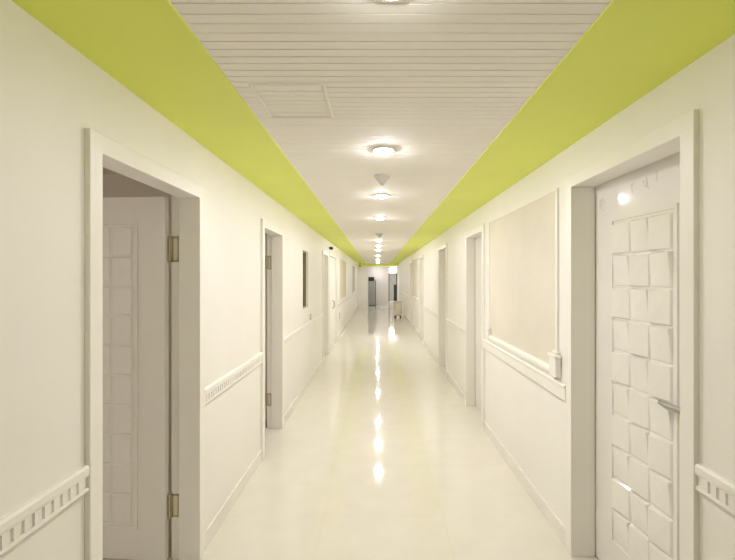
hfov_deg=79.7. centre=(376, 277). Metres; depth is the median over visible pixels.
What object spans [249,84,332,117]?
access hatch
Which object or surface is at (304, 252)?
window
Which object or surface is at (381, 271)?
wall
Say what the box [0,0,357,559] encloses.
wall
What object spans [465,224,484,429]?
door
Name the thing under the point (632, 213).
door
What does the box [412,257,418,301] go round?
wall panel
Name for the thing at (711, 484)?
rail
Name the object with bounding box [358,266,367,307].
wall
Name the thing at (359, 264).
beam
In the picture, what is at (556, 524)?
baseboard
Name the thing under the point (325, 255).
door
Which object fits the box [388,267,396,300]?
door
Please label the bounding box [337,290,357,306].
rail
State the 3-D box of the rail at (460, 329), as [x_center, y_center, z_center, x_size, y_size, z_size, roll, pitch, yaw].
[1.124,0.696,6.315,0.020,0.092,1.478,0,0,0]
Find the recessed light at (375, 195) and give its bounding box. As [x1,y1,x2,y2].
[374,194,388,197]
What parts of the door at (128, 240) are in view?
hinge plate, hinge plate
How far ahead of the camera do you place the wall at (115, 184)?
3.30 m
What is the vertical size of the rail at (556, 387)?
0.102 m
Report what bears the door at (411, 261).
in the wall at (526, 418)
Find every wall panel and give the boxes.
[339,258,346,301]
[352,265,354,293]
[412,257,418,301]
[486,188,560,378]
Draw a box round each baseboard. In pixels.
[205,307,357,549]
[402,312,565,546]
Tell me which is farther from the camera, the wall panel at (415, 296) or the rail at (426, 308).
the wall panel at (415, 296)
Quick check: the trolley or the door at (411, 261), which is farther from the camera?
the trolley
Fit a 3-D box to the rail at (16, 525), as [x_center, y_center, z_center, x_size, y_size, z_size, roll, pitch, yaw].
[-1.010,0.696,-1.235,0.020,0.092,5.530,0,0,0]
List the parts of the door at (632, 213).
handle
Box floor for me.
[103,301,599,559]
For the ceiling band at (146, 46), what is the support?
attached to the ceiling
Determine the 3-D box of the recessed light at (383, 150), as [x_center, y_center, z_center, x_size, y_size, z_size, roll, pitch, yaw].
[0.040,-0.765,2.654,0.140,0.033,0.140,0,0,0]
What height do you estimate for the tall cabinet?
1.660 m
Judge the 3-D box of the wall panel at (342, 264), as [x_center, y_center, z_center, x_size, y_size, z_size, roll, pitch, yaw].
[-1.002,0.079,13.150,0.036,1.222,2.556,0,0,0]
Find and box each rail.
[0,465,88,555]
[205,352,262,404]
[284,313,322,345]
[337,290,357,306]
[423,305,437,317]
[446,319,464,335]
[482,339,565,401]
[695,463,734,514]
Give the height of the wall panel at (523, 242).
1.212 m
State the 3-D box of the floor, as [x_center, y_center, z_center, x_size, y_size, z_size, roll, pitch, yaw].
[0.000,1.650,13.500,10.000,0.100,35.400,0,0,0]
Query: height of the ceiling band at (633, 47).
0.064 m
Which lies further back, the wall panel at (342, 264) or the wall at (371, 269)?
the wall at (371, 269)
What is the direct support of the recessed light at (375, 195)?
in the ceiling
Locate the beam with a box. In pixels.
[358,263,398,265]
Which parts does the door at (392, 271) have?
transom pane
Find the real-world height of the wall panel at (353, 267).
1.222 m
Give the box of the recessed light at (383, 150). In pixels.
[372,146,394,154]
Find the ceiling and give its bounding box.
[169,0,611,262]
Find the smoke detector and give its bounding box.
[374,174,390,185]
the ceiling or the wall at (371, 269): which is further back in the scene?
the wall at (371, 269)
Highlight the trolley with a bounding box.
[394,301,401,317]
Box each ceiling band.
[11,0,364,262]
[390,0,734,262]
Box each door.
[85,128,204,559]
[261,219,283,459]
[322,250,328,362]
[329,252,336,353]
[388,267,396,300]
[409,260,412,324]
[419,254,423,339]
[438,242,447,377]
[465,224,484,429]
[566,109,698,559]
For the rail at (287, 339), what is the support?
attached to the wall at (50, 92)
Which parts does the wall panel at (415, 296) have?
frame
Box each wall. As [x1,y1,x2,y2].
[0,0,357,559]
[103,167,266,490]
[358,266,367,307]
[368,266,397,300]
[376,266,387,304]
[398,34,734,559]
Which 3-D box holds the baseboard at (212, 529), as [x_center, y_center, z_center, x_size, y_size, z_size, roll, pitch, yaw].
[-1.014,1.550,9.700,0.012,0.100,27.400,0,0,0]
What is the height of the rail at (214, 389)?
0.092 m
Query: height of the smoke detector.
0.078 m
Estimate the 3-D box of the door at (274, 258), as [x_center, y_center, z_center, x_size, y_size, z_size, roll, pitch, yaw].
[-1.459,0.539,4.333,0.918,2.122,0.950,0,0,0]
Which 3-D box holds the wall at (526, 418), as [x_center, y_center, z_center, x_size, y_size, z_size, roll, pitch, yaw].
[1.219,0.411,9.700,0.170,2.378,27.400,0,0,0]
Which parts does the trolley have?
drawer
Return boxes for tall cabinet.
[368,277,375,305]
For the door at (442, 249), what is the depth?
7.96 m
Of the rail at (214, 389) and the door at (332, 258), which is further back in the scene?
the door at (332, 258)
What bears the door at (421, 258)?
in the wall at (526, 418)
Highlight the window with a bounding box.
[303,251,305,307]

